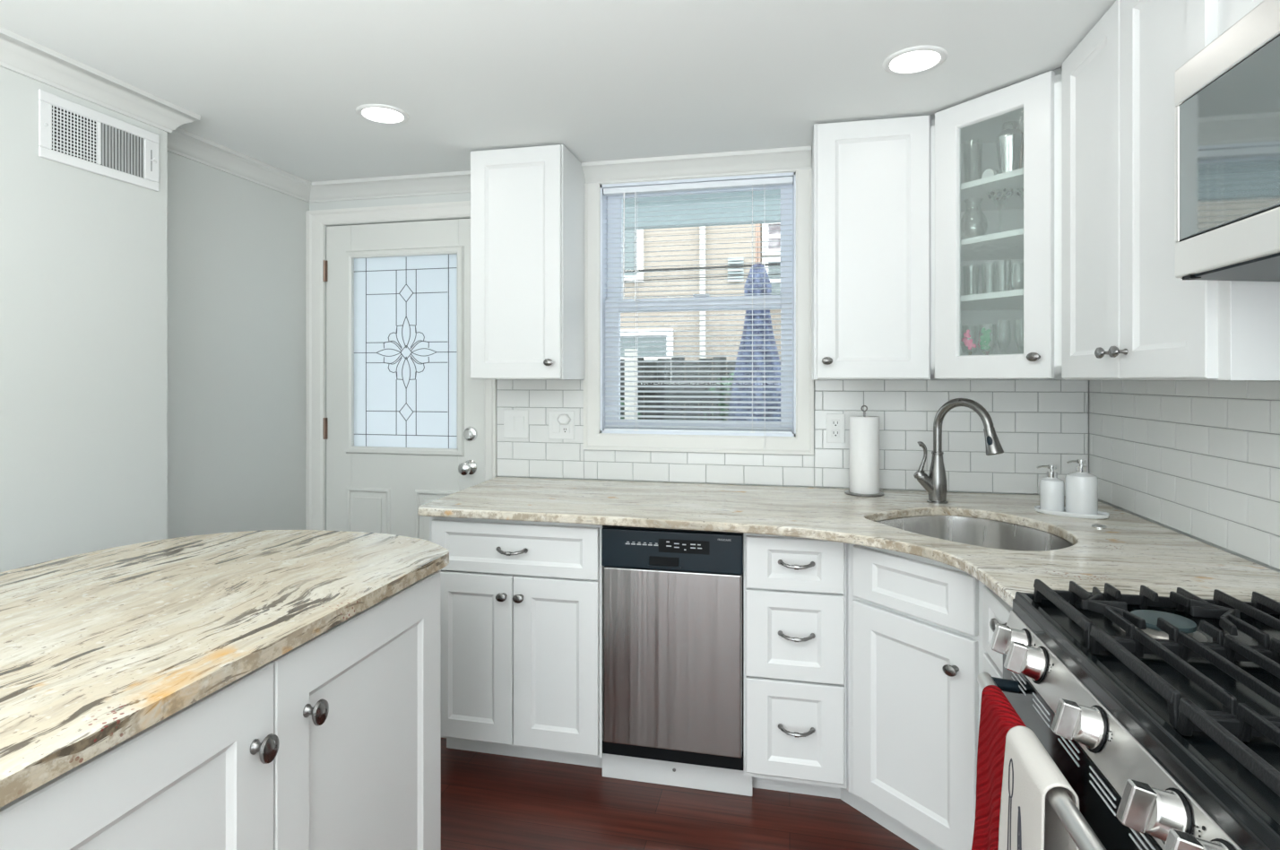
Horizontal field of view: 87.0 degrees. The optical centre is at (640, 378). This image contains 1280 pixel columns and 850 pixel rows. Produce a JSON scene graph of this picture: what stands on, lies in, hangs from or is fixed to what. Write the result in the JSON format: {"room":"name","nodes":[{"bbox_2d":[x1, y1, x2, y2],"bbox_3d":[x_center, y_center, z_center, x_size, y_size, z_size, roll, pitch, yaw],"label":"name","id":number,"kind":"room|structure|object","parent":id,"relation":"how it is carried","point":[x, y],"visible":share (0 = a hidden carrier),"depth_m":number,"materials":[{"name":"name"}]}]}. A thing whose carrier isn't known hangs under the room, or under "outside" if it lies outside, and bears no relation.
{"room":"kitchen","nodes":[
{"label":"kitchen","id":0,"kind":"room"},
{"bbox_2d":[0,66,309,571],"bbox_3d":[-2.161,0.215,0.428,0.270,2.260,5.700,0,0,13],"label":"wall","id":1,"kind":"structure","parent":0,"point":[152,343],"depth_m":2.19,"materials":[{"name":"white paint"}]},
{"bbox_2d":[38,88,159,191],"bbox_3d":[-1.644,-0.721,2.078,0.024,0.190,0.370,0,0,13],"label":"air vent","id":2,"kind":"object","parent":1,"relation":"in","point":[71,134],"visible":1,"depth_m":2.06,"materials":[{"name":"white metal"}]},
{"bbox_2d":[0,25,811,202],"bbox_3d":[-1.062,-0.876,0.184,2.320,0.076,5.700,0,0,13],"label":"trim","id":3,"kind":"structure","parent":1,"relation":"attached to","point":[21,55],"depth_m":2.72,"materials":[{"name":"white paint"}]},
{"bbox_2d":[0,0,1115,181],"bbox_3d":[-0.571,-0.965,0.086,3.523,0.100,5.920,0,0,13],"label":"ceiling","id":4,"kind":"structure","parent":0,"point":[281,84],"depth_m":1.96,"materials":[{"name":"white paint"}]},
{"bbox_2d":[355,103,409,124],"bbox_3d":[-0.888,-0.911,2.332,0.174,0.006,0.174,0,0,13],"label":"recessed light","id":5,"kind":"object","parent":4,"relation":"in","point":[376,113],"visible":1,"depth_m":2.33,"materials":[{"name":"white plastic"}]},
{"bbox_2d":[882,45,947,74],"bbox_3d":[0.788,-0.911,1.938,0.174,0.006,0.174,0,0,13],"label":"recessed light","id":6,"kind":"object","parent":4,"relation":"in","point":[912,60],"visible":1,"depth_m":1.93,"materials":[{"name":"white plastic"}]},
{"bbox_2d":[441,737,918,849],"bbox_3d":[-0.571,1.370,0.086,3.523,0.050,5.920,0,0,13],"label":"floor","id":7,"kind":"structure","parent":0,"point":[489,801],"depth_m":2.07,"materials":[{"name":"brown wood"}]},
{"bbox_2d":[0,569,441,849],"bbox_3d":[-1.020,0.905,1.134,0.857,0.880,1.372,0,0,13],"label":"base cabinet","id":8,"kind":"object","parent":7,"relation":"on","point":[332,742],"visible":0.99,"depth_m":1.18,"materials":[{"name":"white paint"}]},
{"bbox_2d":[0,529,449,807],"bbox_3d":[-1.049,0.449,1.194,0.906,0.030,1.517,0,0,13],"label":"countertop","id":9,"kind":"structure","parent":8,"relation":"on","point":[98,648],"depth_m":1.22,"materials":[{"name":"stone"}]},
{"bbox_2d":[429,516,604,767],"bbox_3d":[-0.363,0.905,2.570,0.622,0.880,0.710,0,0,13],"label":"base cabinet","id":10,"kind":"object","parent":7,"relation":"on","point":[522,601],"visible":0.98,"depth_m":2.25,"materials":[{"name":"white paint"}]},
{"bbox_2d":[601,525,743,769],"bbox_3d":[0.161,0.844,2.428,0.455,0.753,0.610,0,0,13],"label":"dishwasher","id":11,"kind":"object","parent":7,"relation":"on","point":[673,598],"visible":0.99,"depth_m":2.14,"materials":[{"name":"silver metal"}]},
{"bbox_2d":[742,573,743,751],"bbox_3d":[0.166,0.848,2.452,0.443,0.745,0.560,0,0,13],"label":"tub","id":12,"kind":"object","parent":11,"relation":"in","point":[742,574],"depth_m":2.16,"materials":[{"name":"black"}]},
{"bbox_2d":[602,752,752,795],"bbox_3d":[0.117,1.284,2.232,0.503,0.123,0.022,0,0,13],"label":"board","id":13,"kind":"object","parent":7,"relation":"on","point":[668,773],"visible":0.6,"depth_m":2.23,"materials":[{"name":"white paint"}]},
{"bbox_2d":[743,533,846,798],"bbox_3d":[0.539,0.905,2.369,0.309,0.880,0.710,0,0,13],"label":"base cabinet","id":14,"kind":"object","parent":7,"relation":"on","point":[794,588],"visible":0.98,"depth_m":2.06,"materials":[{"name":"white paint"}]},
{"bbox_2d":[840,543,986,849],"bbox_3d":[0.921,0.905,1.985,0.554,0.880,0.595,0,0,-33],"label":"base cabinet","id":15,"kind":"object","parent":7,"relation":"on","point":[915,649],"visible":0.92,"depth_m":1.83,"materials":[{"name":"white paint"}]},
{"bbox_2d":[417,476,1279,607],"bbox_3d":[0.365,0.449,2.095,2.348,0.029,1.334,0,0,13],"label":"countertop","id":16,"kind":"structure","parent":15,"relation":"on","point":[1133,551],"depth_m":2.07,"materials":[{"name":"stone"}]},
{"bbox_2d":[844,405,884,496],"bbox_3d":[0.847,0.267,2.547,0.144,0.334,0.144,0,0,13],"label":"paper towel holder","id":17,"kind":"object","parent":16,"relation":"on","point":[848,492],"visible":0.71,"depth_m":2.51,"materials":[{"name":"grey metal"}]},
{"bbox_2d":[849,415,879,493],"bbox_3d":[0.847,0.284,2.547,0.107,0.285,0.107,0,0,13],"label":"paper towel roll","id":18,"kind":"object","parent":17,"relation":"on","point":[864,431],"visible":1,"depth_m":2.50,"materials":[{"name":"white paper"}]},
{"bbox_2d":[913,397,1003,503],"bbox_3d":[1.089,0.249,2.292,0.103,0.369,0.304,0,0,-37],"label":"kitchen faucet","id":19,"kind":"object","parent":16,"relation":"on","point":[935,483],"visible":1,"depth_m":2.35,"materials":[{"name":"silver metal"}]},
{"bbox_2d":[876,515,1073,551],"bbox_3d":[0.999,0.560,1.998,0.507,0.196,0.588,0,0,-25],"label":"sink","id":20,"kind":"object","parent":16,"relation":"in","point":[978,531],"visible":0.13,"depth_m":2.22,"materials":[{"name":"silver metal"}]},
{"bbox_2d":[1034,505,1109,518],"bbox_3d":[1.378,0.427,2.158,0.204,0.014,0.100,0,0,39],"label":"soap tray","id":21,"kind":"object","parent":16,"relation":"on","point":[1101,514],"visible":0.63,"depth_m":2.12,"materials":[{"name":"white ceramic"}]},
{"bbox_2d":[1036,464,1064,511],"bbox_3d":[1.337,0.353,2.191,0.068,0.149,0.070,0,0,-40],"label":"soap dispenser","id":22,"kind":"object","parent":21,"relation":"on","point":[1051,488],"visible":0.95,"depth_m":2.17,"materials":[{"name":"white ceramic"}]},
{"bbox_2d":[1065,458,1098,514],"bbox_3d":[1.398,0.341,2.140,0.090,0.173,0.086,0,0,-5],"label":"soap dispenser","id":23,"kind":"object","parent":21,"relation":"on","point":[1081,486],"visible":0.95,"depth_m":2.11,"materials":[{"name":"white ceramic"}]},
{"bbox_2d":[1090,524,1107,528],"bbox_3d":[1.342,0.431,1.973,0.038,0.005,0.038,0,0,13],"label":"button","id":24,"kind":"object","parent":16,"relation":"on","point":[1101,526],"visible":1,"depth_m":1.97,"materials":[{"name":"silver metal"}]},
{"bbox_2d":[983,585,1012,678],"bbox_3d":[1.074,0.905,1.410,0.654,0.880,0.308,0,0,13],"label":"base cabinet","id":25,"kind":"object","parent":7,"relation":"on","point":[996,610],"visible":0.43,"depth_m":1.54,"materials":[{"name":"white paint"}]},
{"bbox_2d":[977,579,1279,849],"bbox_3d":[0.918,0.865,0.892,0.734,0.960,0.760,0,0,13],"label":"gas range","id":26,"kind":"object","parent":7,"relation":"on","point":[1161,714],"visible":0.99,"depth_m":0.92,"materials":[{"name":"black metal"}]},
{"bbox_2d":[971,684,1026,849],"bbox_3d":[0.600,0.761,1.116,0.057,0.438,0.243,0,0,13],"label":"dish towel","id":27,"kind":"object","parent":26,"relation":"hanging from","point":[998,716],"visible":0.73,"depth_m":1.15,"materials":[{"name":"red fabric"}]},
{"bbox_2d":[998,725,1079,849],"bbox_3d":[0.566,0.770,0.974,0.078,0.465,0.196,0,0,13],"label":"tea towel","id":28,"kind":"object","parent":26,"relation":"hanging from","point":[1028,820],"visible":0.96,"depth_m":0.97,"materials":[{"name":"grey fabric"}]},
{"bbox_2d":[309,171,1089,530],"bbox_3d":[0.057,0.215,2.917,3.523,2.260,0.120,0,0,13],"label":"wall","id":29,"kind":"structure","parent":0,"point":[462,196],"depth_m":3.11,"materials":[{"name":"white paint"}]},
{"bbox_2d":[305,200,497,540],"bbox_3d":[-1.101,0.275,3.137,0.964,2.140,0.192,0,0,13],"label":"door","id":30,"kind":"structure","parent":29,"relation":"in","point":[407,426],"depth_m":3.14,"materials":[{"name":"white paint"}]},
{"bbox_2d":[470,144,585,379],"bbox_3d":[-0.461,-0.454,2.784,0.388,0.914,0.354,0,0,13],"label":"upper cabinet","id":31,"kind":"object","parent":29,"relation":"attached to","point":[527,203],"visible":0.99,"depth_m":2.66,"materials":[{"name":"white paint"}]},
{"bbox_2d":[583,168,813,455],"bbox_3d":[0.240,-0.268,2.865,0.960,1.143,0.141,0,0,13],"label":"window","id":32,"kind":"structure","parent":29,"relation":"in","point":[800,441],"depth_m":2.83,"materials":[{"name":"white paint"}]},
{"bbox_2d":[603,176,793,449],"bbox_3d":[0.231,-0.268,2.822,0.798,1.106,0.069,0,0,13],"label":"blind","id":33,"kind":"object","parent":32,"relation":"attached to","point":[783,180],"visible":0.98,"depth_m":2.83,"materials":[{"name":"white plastic"}]},
{"bbox_2d":[496,379,1088,494],"bbox_3d":[0.511,0.218,2.751,2.350,0.429,0.008,0,0,13],"label":"wall tiles","id":34,"kind":"structure","parent":29,"relation":"attached to","point":[1036,423],"depth_m":2.65,"materials":[{"name":"white tile"}]},
{"bbox_2d":[503,409,528,438],"bbox_3d":[-0.546,0.199,2.977,0.118,0.124,0.008,0,0,13],"label":"switch plate","id":35,"kind":"object","parent":34,"relation":"attached to","point":[515,421],"visible":1,"depth_m":2.98,"materials":[{"name":"white plastic"}]},
{"bbox_2d":[548,410,574,439],"bbox_3d":[-0.341,0.201,2.932,0.118,0.124,0.008,0,0,13],"label":"switch plate","id":36,"kind":"object","parent":34,"relation":"attached to","point":[556,430],"visible":0.97,"depth_m":2.93,"materials":[{"name":"white plastic"}]},
{"bbox_2d":[557,414,570,424],"bbox_3d":[-0.329,0.175,2.913,0.058,0.045,0.027,0,0,13],"label":"plug","id":37,"kind":"object","parent":36,"relation":"attached to","point":[563,419],"visible":1,"depth_m":2.90,"materials":[{"name":"white plastic"}]},
{"bbox_2d":[562,421,570,432],"bbox_3d":[-0.319,0.201,2.925,0.032,0.066,0.003,0,0,13],"label":"receptacle","id":38,"kind":"object","parent":36,"relation":"attached to","point":[566,428],"depth_m":2.92,"materials":[{"name":"white plastic"}]},
{"bbox_2d":[826,413,845,442],"bbox_3d":[0.777,0.197,2.683,0.071,0.116,0.008,0,0,13],"label":"outlet","id":39,"kind":"object","parent":34,"relation":"attached to","point":[835,423],"visible":1,"depth_m":2.68,"materials":[{"name":"white plastic"}]},
{"bbox_2d":[830,429,839,437],"bbox_3d":[0.777,0.217,2.682,0.033,0.029,0.003,0,0,13],"label":"receptacle","id":40,"kind":"object","parent":39,"relation":"attached to","point":[834,433],"depth_m":2.68,"materials":[{"name":"white plastic"}]},
{"bbox_2d":[830,419,839,426],"bbox_3d":[0.777,0.177,2.682,0.033,0.029,0.003,0,0,13],"label":"receptacle","id":41,"kind":"object","parent":39,"relation":"attached to","point":[834,422],"depth_m":2.68,"materials":[{"name":"white plastic"}]},
{"bbox_2d":[811,114,930,379],"bbox_3d":[0.840,-0.454,2.495,0.390,0.914,0.354,0,0,13],"label":"upper cabinet","id":42,"kind":"object","parent":29,"relation":"attached to","point":[870,179],"visible":1,"depth_m":2.36,"materials":[{"name":"white paint"}]},
{"bbox_2d":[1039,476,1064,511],"bbox_3d":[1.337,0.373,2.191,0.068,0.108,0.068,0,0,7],"label":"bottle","id":43,"kind":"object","parent":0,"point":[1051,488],"depth_m":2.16,"materials":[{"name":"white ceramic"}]},
{"bbox_2d":[1098,499,1279,572],"bbox_3d":[1.098,0.215,-0.295,0.100,2.260,5.700,0,0,13],"label":"wall","id":44,"kind":"structure","parent":0,"point":[1193,537],"depth_m":1.83,"materials":[{"name":"white tile"}]},
{"bbox_2d":[930,67,1063,380],"bbox_3d":[1.301,-0.454,2.262,0.609,0.914,0.604,0,0,13],"label":"display cabinet","id":45,"kind":"object","parent":44,"relation":"attached to","point":[1027,233],"visible":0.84,"depth_m":2.23,"materials":[{"name":"white paint"}]},
{"bbox_2d":[960,324,979,354],"bbox_3d":[1.117,-0.098,2.285,0.058,0.165,0.060,0,0,13],"label":"goblet","id":46,"kind":"object","parent":45,"relation":"in","point":[968,342],"visible":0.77,"depth_m":2.27,"materials":[{"name":"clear glass"}]},
{"bbox_2d":[961,329,976,349],"bbox_3d":[1.102,-0.131,2.266,0.046,0.068,0.012,0,0,38],"label":"painting","id":47,"kind":"object","parent":46,"relation":"on","point":[968,342],"depth_m":2.26,"materials":[{"name":"pink paint"}]},
{"bbox_2d":[962,264,979,295],"bbox_3d":[1.130,-0.333,2.304,0.052,0.103,0.052,0,0,13],"label":"tumbler","id":48,"kind":"object","parent":45,"relation":"on","point":[972,264],"visible":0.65,"depth_m":2.30,"materials":[{"name":"clear glass"}]},
{"bbox_2d":[962,138,982,182],"bbox_3d":[1.133,-0.732,2.298,0.060,0.148,0.060,0,0,13],"label":"glass","id":49,"kind":"object","parent":45,"relation":"on","point":[964,144],"visible":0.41,"depth_m":2.29,"materials":[{"name":"clear glass"}]},
{"bbox_2d":[960,197,987,239],"bbox_3d":[1.135,-0.539,2.297,0.090,0.138,0.090,0,0,13],"label":"glass vase","id":50,"kind":"object","parent":45,"relation":"on","point":[981,211],"visible":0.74,"depth_m":2.28,"materials":[{"name":"clear glass"}]},
{"bbox_2d":[977,323,996,354],"bbox_3d":[1.150,-0.098,2.234,0.058,0.165,0.060,0,0,13],"label":"goblet","id":51,"kind":"object","parent":45,"relation":"in","point":[986,335],"visible":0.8,"depth_m":2.22,"materials":[{"name":"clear glass"}]},
{"bbox_2d":[979,327,991,349],"bbox_3d":[1.133,-0.131,2.214,0.033,0.074,0.007,0,0,36],"label":"painting","id":52,"kind":"object","parent":51,"relation":"on","point":[986,335],"depth_m":2.21,"materials":[{"name":"green ceramic"}]},
{"bbox_2d":[980,262,998,293],"bbox_3d":[1.173,-0.333,2.264,0.052,0.103,0.052,0,0,13],"label":"tumbler","id":53,"kind":"object","parent":45,"relation":"on","point":[988,263],"visible":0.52,"depth_m":2.25,"materials":[{"name":"clear glass"}]},
{"bbox_2d":[981,168,998,178],"bbox_3d":[1.191,-0.679,2.274,0.069,0.047,0.047,0,0,-32],"label":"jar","id":54,"kind":"object","parent":45,"relation":"on","point":[989,172],"visible":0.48,"depth_m":2.25,"materials":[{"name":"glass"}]},
{"bbox_2d":[960,167,1023,211],"bbox_3d":[1.297,-0.645,2.263,0.587,0.019,0.581,0,0,13],"label":"shelf","id":55,"kind":"object","parent":45,"relation":"attached to","point":[1014,179],"depth_m":2.30,"materials":[{"name":"white paint"}]},
{"bbox_2d":[960,227,1023,260],"bbox_3d":[1.297,-0.459,2.263,0.587,0.019,0.581,0,0,13],"label":"shelf","id":56,"kind":"object","parent":45,"relation":"attached to","point":[1005,246],"depth_m":2.30,"materials":[{"name":"white paint"}]},
{"bbox_2d":[960,288,1023,310],"bbox_3d":[1.297,-0.270,2.263,0.587,0.019,0.581,0,0,13],"label":"shelf","id":57,"kind":"object","parent":45,"relation":"attached to","point":[1013,299],"depth_m":2.28,"materials":[{"name":"white paint"}]},
{"bbox_2d":[986,188,1014,209],"bbox_3d":[1.182,-0.541,2.213,0.080,0.145,0.080,0,0,13],"label":"martini glass","id":58,"kind":"object","parent":45,"relation":"on","point":[998,194],"visible":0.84,"depth_m":2.20,"materials":[{"name":"clear glass"}]},
{"bbox_2d":[993,259,1011,292],"bbox_3d":[1.188,-0.333,2.212,0.052,0.103,0.052,0,0,13],"label":"tumbler","id":59,"kind":"object","parent":45,"relation":"on","point":[1000,260],"visible":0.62,"depth_m":2.21,"materials":[{"name":"clear glass"}]},
{"bbox_2d":[995,320,1011,352],"bbox_3d":[1.182,-0.103,2.194,0.044,0.175,0.044,0,0,13],"label":"glass","id":60,"kind":"object","parent":45,"relation":"in","point":[998,320],"visible":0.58,"depth_m":2.19,"materials":[{"name":"clear glass"}]},
{"bbox_2d":[994,121,1023,173],"bbox_3d":[1.199,-0.743,2.186,0.086,0.174,0.086,0,0,13],"label":"cocktail shaker","id":61,"kind":"object","parent":45,"relation":"on","point":[1009,142],"visible":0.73,"depth_m":2.16,"materials":[{"name":"silver metal"}]},
{"bbox_2d":[1011,261,1015,289],"bbox_3d":[1.222,-0.328,2.177,0.047,0.093,0.047,0,0,13],"label":"glass","id":62,"kind":"object","parent":45,"relation":"on","point":[1015,262],"visible":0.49,"depth_m":2.18,"materials":[{"name":"clear glass"}]},
{"bbox_2d":[1013,319,1023,352],"bbox_3d":[1.225,-0.103,2.164,0.044,0.175,0.044,0,0,13],"label":"glass","id":63,"kind":"object","parent":45,"relation":"in","point":[1016,319],"visible":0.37,"depth_m":2.17,"materials":[{"name":"clear glass"}]},
{"bbox_2d":[1015,189,1023,201],"bbox_3d":[1.260,-0.541,2.184,0.080,0.145,0.080,0,0,13],"label":"martini glass","id":64,"kind":"object","parent":45,"relation":"on","point":[1016,193],"visible":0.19,"depth_m":2.19,"materials":[{"name":"clear glass"}]},
{"bbox_2d":[1062,0,1279,380],"bbox_3d":[1.274,-0.454,1.569,0.354,0.914,0.761,0,0,13],"label":"upper cabinet","id":65,"kind":"object","parent":44,"relation":"attached to","point":[1127,315],"visible":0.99,"depth_m":1.52,"materials":[{"name":"white paint"}]},
{"bbox_2d":[1089,380,1279,570],"bbox_3d":[1.360,0.218,1.133,0.008,0.429,2.800,0,0,13],"label":"wall tiles","id":66,"kind":"structure","parent":44,"relation":"attached to","point":[1200,459],"depth_m":1.83,"materials":[{"name":"white tile"}]},
{"bbox_2d":[1229,0,1263,26],"bbox_3d":[1.109,-0.739,0.823,0.354,0.344,0.764,0,0,13],"label":"upper cabinet","id":67,"kind":"object","parent":44,"relation":"attached to","point":[1238,8],"visible":0.2,"depth_m":1.17,"materials":[{"name":"white paint"}]},
{"bbox_2d":[1174,0,1279,281],"bbox_3d":[1.062,-0.355,0.816,0.449,0.406,0.757,0,0,13],"label":"microwave","id":68,"kind":"object","parent":67,"relation":"attached to","point":[1227,95],"visible":1,"depth_m":1.07,"materials":[{"name":"silver metal"}]},
{"label":"outside","id":69,"kind":"structure","parent":0,"visible":0},
{"bbox_3d":[0.400,1.670,11.040,24.000,0.050,15.870,0,0,13],"label":"ground","id":70,"kind":"structure","parent":69,"visible":0},
{"bbox_2d":[620,397,640,419],"bbox_3d":[-0.244,0.897,6.965,0.746,1.497,0.765,0,0,13],"label":"shrub","id":71,"kind":"object","parent":70,"relation":"on","point":[621,398],"visible":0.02,"depth_m":6.97,"materials":[{"name":"green plant"}]},
{"bbox_2d":[624,348,637,419],"bbox_3d":[-0.084,0.685,6.318,0.100,1.920,0.100,0,0,13],"label":"fence post","id":72,"kind":"object","parent":70,"relation":"on","point":[626,353],"visible":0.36,"depth_m":6.27,"materials":[{"name":"white wood"}]},
{"bbox_2d":[654,393,720,420],"bbox_3d":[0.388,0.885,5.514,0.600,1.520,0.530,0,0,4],"label":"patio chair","id":73,"kind":"object","parent":70,"relation":"on","point":[713,394],"visible":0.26,"depth_m":5.75,"materials":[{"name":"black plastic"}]},
{"bbox_2d":[620,222,780,420],"bbox_3d":[1.090,-1.155,10.689,9.500,5.600,4.256,0,0,13],"label":"house","id":74,"kind":"structure","parent":70,"relation":"on","point":[696,230],"depth_m":8.88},
{"bbox_2d":[727,257,743,281],"bbox_3d":[1.236,-1.413,8.714,0.200,0.315,0.050,0,0,13],"label":"wall vent","id":75,"kind":"object","parent":74,"relation":"attached to","point":[730,261],"depth_m":8.71,"materials":[{"name":"grey paint"}]},
{"bbox_2d":[620,356,780,420],"bbox_3d":[0.923,0.706,7.163,8.700,1.877,0.065,0,0,13],"label":"fence","id":76,"kind":"object","parent":70,"relation":"on","point":[713,358],"visible":0.02,"depth_m":7.28,"materials":[{"name":"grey wood"}]},
{"bbox_2d":[704,371,734,420],"bbox_3d":[0.910,0.788,6.662,0.808,1.714,0.795,0,0,13],"label":"shrub","id":77,"kind":"object","parent":70,"relation":"on","point":[731,374],"visible":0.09,"depth_m":6.62,"materials":[{"name":"green plant"}]},
{"bbox_2d":[727,223,780,421],"bbox_3d":[1.025,0.115,5.867,0.523,3.060,0.523,0,0,-10],"label":"patio umbrella","id":78,"kind":"object","parent":70,"relation":"on","point":[757,229],"visible":0.34,"depth_m":5.76,"materials":[{"name":"blue fabric"}]},
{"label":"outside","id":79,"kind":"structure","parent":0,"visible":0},
{"bbox_2d":[622,189,780,230],"bbox_3d":[0.286,-1.275,4.059,6.000,0.240,2.150,0,0,13],"label":"soffit","id":80,"kind":"structure","parent":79,"point":[773,194],"depth_m":5.00,"materials":[{"name":"grey paint"}]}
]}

